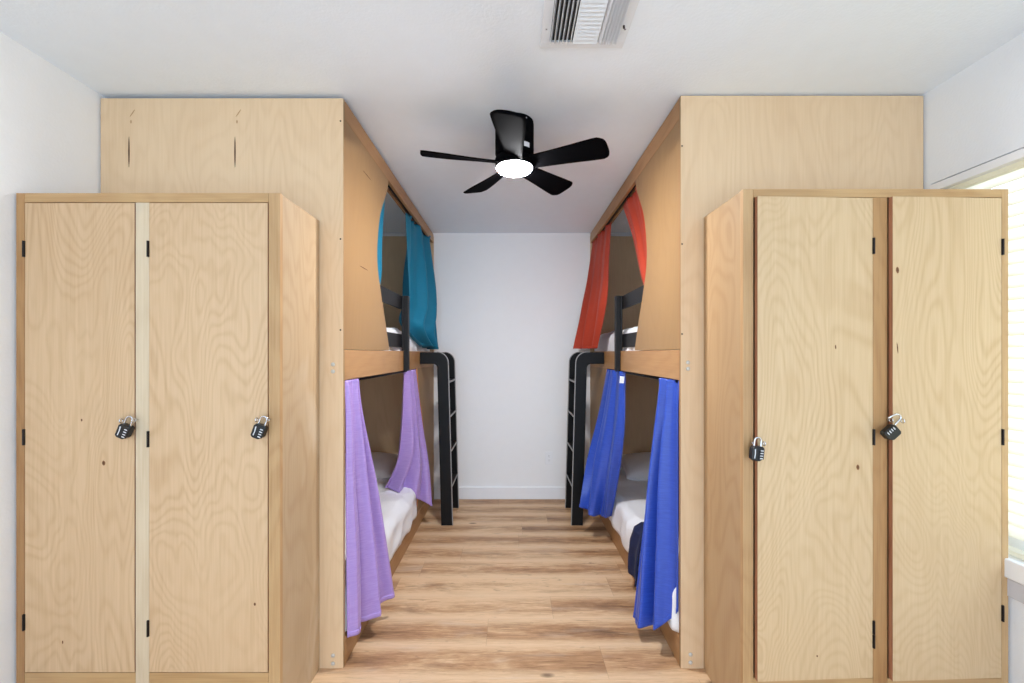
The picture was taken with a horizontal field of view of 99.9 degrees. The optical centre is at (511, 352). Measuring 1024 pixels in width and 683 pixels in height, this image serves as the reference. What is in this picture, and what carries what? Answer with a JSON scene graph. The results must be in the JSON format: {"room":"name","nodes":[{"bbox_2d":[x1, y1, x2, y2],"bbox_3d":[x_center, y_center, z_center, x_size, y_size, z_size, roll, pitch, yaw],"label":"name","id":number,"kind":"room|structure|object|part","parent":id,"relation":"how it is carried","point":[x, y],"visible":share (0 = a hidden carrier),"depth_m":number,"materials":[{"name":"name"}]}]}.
{"room":"dormitory","nodes":[
{"label":"dormitory","id":0,"kind":"room"},
{"bbox_2d":[0,32,104,682],"bbox_3d":[-1.808,0.119,1.192,0.120,2.432,5.485,0,0,0],"label":"wall","id":1,"kind":"structure","parent":0,"point":[50,121],"depth_m":1.51,"materials":[{"name":"white paint"}]},
{"bbox_2d":[383,233,631,486],"bbox_3d":[0.000,0.119,3.995,3.736,2.432,0.120,0,0,0],"label":"wall","id":2,"kind":"structure","parent":0,"point":[509,305],"depth_m":3.94,"materials":[{"name":"white paint"}]},
{"bbox_2d":[434,487,564,498],"bbox_3d":[0.000,1.279,3.928,1.424,0.112,0.014,0,0,0],"label":"baseboard","id":3,"kind":"structure","parent":2,"relation":"attached to","point":[464,492],"depth_m":3.92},
{"bbox_2d":[545,452,552,463],"bbox_3d":[0.339,0.961,3.930,0.070,0.116,0.008,0,0,0],"label":"wall outlet","id":4,"kind":"object","parent":2,"relation":"attached to","point":[548,455],"visible":1,"depth_m":3.93,"materials":[{"name":"white plastic"}]},
{"bbox_2d":[311,499,711,682],"bbox_3d":[0.000,1.385,1.192,3.736,0.100,5.725,0,0,0],"label":"floor","id":5,"kind":"structure","parent":0,"point":[511,591],"depth_m":2.22,"materials":[{"name":"wood"}]},
{"bbox_2d":[16,193,318,682],"bbox_3d":[-1.276,0.387,1.649,0.925,1.896,0.336,0,0,0],"label":"locker","id":6,"kind":"object","parent":5,"relation":"on","point":[184,548],"visible":0.98,"depth_m":1.51,"materials":[{"name":"brown wood"}]},
{"bbox_3d":[-1.514,0.296,1.514,0.384,1.643,0.017,0,0,0],"label":"door","id":7,"kind":"part","parent":6,"relation":"part of","materials":[{"name":"brown wood"}]},
{"bbox_3d":[-1.514,1.141,1.516,0.388,0.039,0.019,0,0,0],"label":"rail","id":8,"kind":"part","parent":6,"relation":"part of","materials":[{"name":"beige wood"}]},
{"bbox_2d":[115,416,134,438],"bbox_3d":[-1.337,0.257,1.486,0.056,0.080,0.024,0,0,0],"label":"padlock","id":9,"kind":"object","parent":6,"relation":"attached to","point":[124,430],"visible":1,"depth_m":1.48,"materials":[{"name":"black metal"}]},
{"bbox_3d":[-1.281,-0.544,1.516,0.854,0.033,0.019,0,0,0],"label":"rail","id":10,"kind":"part","parent":6,"relation":"part of","materials":[{"name":"beige wood"}]},
{"bbox_3d":[-1.063,0.296,1.514,0.415,1.643,0.017,0,0,0],"label":"door","id":11,"kind":"part","parent":6,"relation":"part of","materials":[{"name":"brown wood"}]},
{"bbox_3d":[-1.063,1.141,1.516,0.418,0.039,0.019,0,0,0],"label":"rail","id":12,"kind":"part","parent":6,"relation":"part of","materials":[{"name":"beige wood"}]},
{"bbox_2d":[251,416,267,438],"bbox_3d":[-0.872,0.257,1.486,0.055,0.080,0.024,0,0,0],"label":"padlock","id":13,"kind":"object","parent":6,"relation":"attached to","point":[259,430],"visible":1,"depth_m":1.48,"materials":[{"name":"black metal"}]},
{"bbox_2d":[101,98,458,667],"bbox_3d":[-1.099,0.129,2.873,1.284,2.413,2.116,0,0,0],"label":"bunk bed","id":14,"kind":"object","parent":5,"relation":"on","point":[315,153],"visible":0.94,"depth_m":1.82,"materials":[{"name":"brown wood"}]},
{"bbox_3d":[-1.228,0.129,1.829,1.027,2.413,0.018,0,0,0],"label":"panel","id":15,"kind":"part","parent":14,"relation":"part of","materials":[{"name":"brown wood"}]},
{"bbox_3d":[-0.720,-0.506,2.172,0.014,0.983,0.666,0,0,0],"label":"panel","id":16,"kind":"part","parent":14,"relation":"part of","materials":[{"name":"brown wood"}]},
{"bbox_2d":[345,379,394,637],"bbox_3d":[-0.671,0.679,2.016,0.093,1.121,0.354,0,0,19],"label":"privacy curtain","id":17,"kind":"object","parent":14,"relation":"hanging from","point":[369,583],"visible":1,"depth_m":1.97,"materials":[{"name":"purple fabric"}]},
{"bbox_3d":[-0.727,0.125,2.539,0.012,0.012,1.401,0,0,0],"label":"curtain rod","id":18,"kind":"part","parent":14,"relation":"part of","materials":[{"name":"black paint"}]},
{"bbox_2d":[345,478,416,631],"bbox_3d":[-1.211,1.103,2.875,1.055,0.257,2.074,0,0,0],"label":"mattress","id":19,"kind":"object","parent":14,"relation":"on","point":[399,510],"visible":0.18,"depth_m":2.79,"materials":[{"name":"white fabric"}]},
{"bbox_2d":[345,452,397,478],"bbox_3d":[-1.270,0.942,3.600,0.680,0.164,0.498,0,0,0],"label":"pillow","id":20,"kind":"object","parent":19,"relation":"on","point":[384,464],"visible":0.29,"depth_m":3.50,"materials":[{"name":"white fabric"}]},
{"bbox_2d":[377,200,384,282],"bbox_3d":[-0.766,-0.587,2.228,0.048,0.827,0.695,0,0,0],"label":"privacy curtain","id":21,"kind":"object","parent":14,"relation":"hanging from","point":[380,230],"visible":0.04,"depth_m":2.47,"materials":[{"name":"teal fabric"}]},
{"bbox_3d":[-0.729,0.051,2.876,0.030,0.129,2.076,0,0,0],"label":"rail","id":22,"kind":"part","parent":14,"relation":"part of","materials":[{"name":"brown wood"}]},
{"bbox_3d":[-0.724,-1.039,2.876,0.019,0.078,2.076,0,0,0],"label":"rail","id":23,"kind":"part","parent":14,"relation":"part of","materials":[{"name":"brown wood"}]},
{"bbox_3d":[-0.723,1.275,2.876,0.018,0.120,2.076,0,0,0],"label":"rail","id":24,"kind":"part","parent":14,"relation":"part of","materials":[{"name":"brown wood"}]},
{"bbox_3d":[-1.228,0.136,3.923,1.027,2.398,0.016,0,0,0],"label":"foot panel","id":25,"kind":"part","parent":14,"relation":"part of","materials":[{"name":"brown wood"}]},
{"bbox_2d":[374,328,429,351],"bbox_3d":[-1.236,-0.056,2.875,1.006,0.263,2.074,0,0,0],"label":"mattress","id":26,"kind":"object","parent":14,"relation":"on","point":[414,346],"visible":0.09,"depth_m":2.95,"materials":[{"name":"white fabric"}]},
{"bbox_3d":[-0.704,-0.129,2.842,0.046,0.496,0.040,0,0,0],"label":"guard rail","id":27,"kind":"part","parent":14,"relation":"part of","materials":[{"name":"black metal"}]},
{"bbox_3d":[-0.749,-1.017,2.876,0.016,0.016,2.074,0,0,0],"label":"curtain rod","id":28,"kind":"part","parent":14,"relation":"part of","materials":[{"name":"black paint"}]},
{"bbox_2d":[385,369,431,505],"bbox_3d":[-0.775,0.646,3.134,0.235,1.052,0.423,0,0,16],"label":"privacy curtain","id":29,"kind":"object","parent":14,"relation":"hanging from","point":[411,470],"visible":0.98,"depth_m":3.12,"materials":[{"name":"purple fabric"}]},
{"bbox_2d":[399,212,438,348],"bbox_3d":[-0.710,-0.525,3.413,0.147,0.985,0.937,0,0,4],"label":"privacy curtain","id":30,"kind":"object","parent":14,"relation":"hanging from","point":[419,283],"visible":0.96,"depth_m":3.30,"materials":[{"name":"teal fabric"}]},
{"bbox_3d":[-0.722,0.665,3.467,0.013,1.097,0.894,0,0,0],"label":"foot panel","id":31,"kind":"part","parent":14,"relation":"part of","materials":[{"name":"brown wood"}]},
{"bbox_2d":[565,96,922,667],"bbox_3d":[1.099,0.123,2.873,1.284,2.424,2.116,0,0,0],"label":"bunk bed","id":32,"kind":"object","parent":5,"relation":"on","point":[707,150],"visible":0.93,"depth_m":1.82,"materials":[{"name":"brown wood"}]},
{"bbox_2d":[573,223,610,348],"bbox_3d":[0.644,-0.526,3.466,0.240,0.982,0.838,0,0,0],"label":"privacy curtain","id":33,"kind":"object","parent":32,"relation":"hanging from","point":[592,314],"visible":1,"depth_m":3.44,"materials":[{"name":"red fabric"}]},
{"bbox_3d":[0.722,0.665,3.467,0.013,1.097,0.894,0,0,0],"label":"foot panel","id":34,"kind":"part","parent":32,"relation":"part of","materials":[{"name":"brown wood"}]},
{"bbox_2d":[579,369,624,517],"bbox_3d":[0.610,0.636,2.976,0.255,1.031,0.519,0,0,0],"label":"privacy curtain","id":35,"kind":"object","parent":32,"relation":"hanging from","point":[602,469],"visible":1,"depth_m":3.00,"materials":[{"name":"blue fabric"}]},
{"bbox_3d":[0.749,-1.017,2.876,0.016,0.016,2.074,0,0,0],"label":"curtain rod","id":36,"kind":"part","parent":32,"relation":"part of","materials":[{"name":"black paint"}]},
{"bbox_3d":[0.704,-0.129,2.842,0.046,0.496,0.040,0,0,0],"label":"guard rail","id":37,"kind":"part","parent":32,"relation":"part of","materials":[{"name":"black metal"}]},
{"bbox_2d":[594,326,649,351],"bbox_3d":[1.233,-0.056,2.875,1.010,0.258,2.074,0,0,0],"label":"mattress","id":38,"kind":"object","parent":32,"relation":"on","point":[606,341],"visible":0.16,"depth_m":3.26,"materials":[{"name":"white fabric"}]},
{"bbox_3d":[1.228,0.136,3.923,1.027,2.398,0.016,0,0,0],"label":"foot panel","id":39,"kind":"part","parent":32,"relation":"part of","materials":[{"name":"brown wood"}]},
{"bbox_3d":[0.729,0.051,2.876,0.030,0.129,2.076,0,0,0],"label":"rail","id":40,"kind":"part","parent":32,"relation":"part of","materials":[{"name":"brown wood"}]},
{"bbox_3d":[0.724,-1.044,2.876,0.019,0.089,2.076,0,0,0],"label":"rail","id":41,"kind":"part","parent":32,"relation":"part of","materials":[{"name":"brown wood"}]},
{"bbox_2d":[623,187,646,284],"bbox_3d":[0.765,-0.587,2.405,0.047,0.827,1.050,0,0,0],"label":"privacy curtain","id":42,"kind":"object","parent":32,"relation":"hanging from","point":[632,207],"visible":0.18,"depth_m":2.60,"materials":[{"name":"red fabric"}]},
{"bbox_3d":[0.723,1.275,2.876,0.018,0.120,2.076,0,0,0],"label":"rail","id":43,"kind":"part","parent":32,"relation":"part of","materials":[{"name":"brown wood"}]},
{"bbox_2d":[608,466,678,632],"bbox_3d":[1.212,1.103,2.875,1.053,0.256,2.074,0,0,0],"label":"mattress","id":44,"kind":"object","parent":32,"relation":"on","point":[630,499],"visible":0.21,"depth_m":2.83,"materials":[{"name":"white fabric"}]},
{"bbox_2d":[621,452,650,479],"bbox_3d":[1.220,0.938,3.580,0.670,0.186,0.498,0,0,0],"label":"pillow","id":45,"kind":"object","parent":44,"relation":"on","point":[635,466],"visible":0.23,"depth_m":3.46,"materials":[{"name":"white fabric"}]},
{"bbox_2d":[628,522,643,586],"bbox_3d":[0.757,1.104,2.398,0.208,0.292,0.200,0,0,0],"label":"cloth","id":46,"kind":"object","parent":44,"relation":"hanging from","point":[636,536],"visible":0.52,"depth_m":2.39,"materials":[{"name":"fabric"}]},
{"bbox_3d":[0.727,0.125,2.539,0.012,0.012,1.401,0,0,0],"label":"curtain rod","id":47,"kind":"part","parent":32,"relation":"part of","materials":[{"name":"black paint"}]},
{"bbox_2d":[633,378,678,629],"bbox_3d":[0.661,0.696,1.975,0.161,1.155,0.260,0,0,0],"label":"privacy curtain","id":48,"kind":"object","parent":32,"relation":"hanging from","point":[657,579],"visible":0.96,"depth_m":1.92,"materials":[{"name":"blue fabric"}]},
{"bbox_3d":[0.721,-0.506,2.172,0.013,0.983,0.666,0,0,0],"label":"panel","id":49,"kind":"part","parent":32,"relation":"part of","materials":[{"name":"brown wood"}]},
{"bbox_3d":[1.228,0.123,1.829,1.027,2.424,0.018,0,0,0],"label":"panel","id":50,"kind":"part","parent":32,"relation":"part of","materials":[{"name":"brown wood"}]},
{"bbox_2d":[704,189,1007,682],"bbox_3d":[1.275,0.380,1.640,0.930,1.910,0.354,0,0,0],"label":"locker","id":51,"kind":"object","parent":5,"relation":"on","point":[846,553],"visible":0.98,"depth_m":1.50,"materials":[{"name":"brown wood"}]},
{"bbox_2d":[749,437,764,460],"bbox_3d":[0.838,0.328,1.473,0.045,0.082,0.024,0,0,0],"label":"padlock","id":52,"kind":"object","parent":51,"relation":"attached to","point":[756,453],"visible":1,"depth_m":1.46,"materials":[{"name":"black metal"}]},
{"bbox_3d":[1.056,1.159,1.516,0.418,0.037,0.019,0,0,0],"label":"rail","id":53,"kind":"part","parent":51,"relation":"part of","materials":[{"name":"beige wood"}]},
{"bbox_3d":[1.056,0.297,1.504,0.414,1.680,0.017,0,0,-3],"label":"door","id":54,"kind":"part","parent":51,"relation":"part of","materials":[{"name":"brown wood"}]},
{"bbox_3d":[1.282,-0.560,1.516,0.870,0.029,0.019,0,0,0],"label":"rail","id":55,"kind":"part","parent":51,"relation":"part of","materials":[{"name":"beige wood"}]},
{"bbox_2d":[880,414,901,439],"bbox_3d":[1.299,0.251,1.469,0.066,0.089,0.024,0,0,0],"label":"padlock","id":56,"kind":"object","parent":51,"relation":"attached to","point":[890,431],"visible":1,"depth_m":1.46,"materials":[{"name":"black metal"}]},
{"bbox_3d":[1.517,1.159,1.516,0.400,0.037,0.019,0,0,0],"label":"rail","id":57,"kind":"part","parent":51,"relation":"part of","materials":[{"name":"beige wood"}]},
{"bbox_3d":[1.516,0.297,1.505,0.396,1.680,0.017,0,0,-2],"label":"door","id":58,"kind":"part","parent":51,"relation":"part of","materials":[{"name":"brown wood"}]},
{"bbox_2d":[0,0,1023,232],"bbox_3d":[0.000,-1.147,1.192,3.736,0.100,5.725,0,0,0],"label":"ceiling","id":59,"kind":"structure","parent":0,"point":[415,75],"depth_m":1.61,"materials":[{"name":"white paint"}]},
{"bbox_2d":[420,110,608,194],"bbox_3d":[0.009,-0.976,2.024,0.856,0.242,0.833,0,0,0],"label":"ceiling fan","id":60,"kind":"object","parent":59,"relation":"attached to","point":[515,155],"visible":1,"depth_m":1.98,"materials":[{"name":"black metal"}]},
{"bbox_3d":[-0.236,-0.902,1.988,0.372,0.037,0.141,0,0,-14],"label":"blade","id":61,"kind":"part","parent":60,"relation":"part of","materials":[{"name":"black plastic"}]},
{"bbox_3d":[-0.124,-0.902,2.267,0.141,0.037,0.372,0,0,-32],"label":"blade","id":62,"kind":"part","parent":60,"relation":"part of","materials":[{"name":"black plastic"}]},
{"bbox_3d":[-0.016,-0.902,1.795,0.140,0.037,0.376,0,0,0],"label":"blade","id":63,"kind":"part","parent":60,"relation":"part of","materials":[{"name":"black plastic"}]},
{"bbox_3d":[0.176,-0.902,2.246,0.141,0.037,0.372,0,0,40],"label":"blade","id":64,"kind":"part","parent":60,"relation":"part of","materials":[{"name":"black plastic"}]},
{"bbox_3d":[0.249,-0.902,1.954,0.372,0.037,0.141,0,0,22],"label":"blade","id":65,"kind":"part","parent":60,"relation":"part of","materials":[{"name":"black plastic"}]},
{"bbox_2d":[540,0,638,47],"bbox_3d":[0.247,-1.087,1.390,0.294,0.020,0.294,0,0,0],"label":"ceiling vent","id":66,"kind":"object","parent":59,"relation":"in","point":[565,23],"visible":1,"depth_m":1.42,"materials":[{"name":"white metal"}]},
{"bbox_2d":[922,32,1023,682],"bbox_3d":[1.808,0.119,1.192,0.120,2.432,5.485,0,0,0],"label":"wall","id":67,"kind":"structure","parent":0,"point":[973,118],"depth_m":1.60,"materials":[{"name":"white paint"}]},
{"bbox_2d":[930,148,1023,603],"bbox_3d":[1.794,0.076,1.137,0.137,1.553,1.355,0,0,0],"label":"window","id":68,"kind":"structure","parent":67,"relation":"in","point":[1013,569],"depth_m":1.52,"materials":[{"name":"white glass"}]},
{"bbox_2d":[948,160,1023,559],"bbox_3d":[1.782,0.025,1.147,0.043,1.379,1.225,0,0,0],"label":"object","id":69,"kind":"structure","parent":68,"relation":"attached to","point":[1013,172],"depth_m":1.52,"materials":[{"name":"white"}]},
{"bbox_3d":[1.782,0.705,1.147,0.043,0.018,1.219,0,0,0],"label":"rail","id":70,"kind":"part","parent":69,"relation":"part of","materials":[{"name":"white"}]},
{"bbox_3d":[1.772,0.752,1.137,0.092,0.067,1.355,0,0,0],"label":"sill","id":71,"kind":"part","parent":68,"relation":"part of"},
{"bbox_3d":[1.833,0.026,1.147,0.030,1.383,1.235,0,0,0],"label":"sash","id":72,"kind":"part","parent":68,"relation":"part of","materials":[{"name":"white"}]}
]}

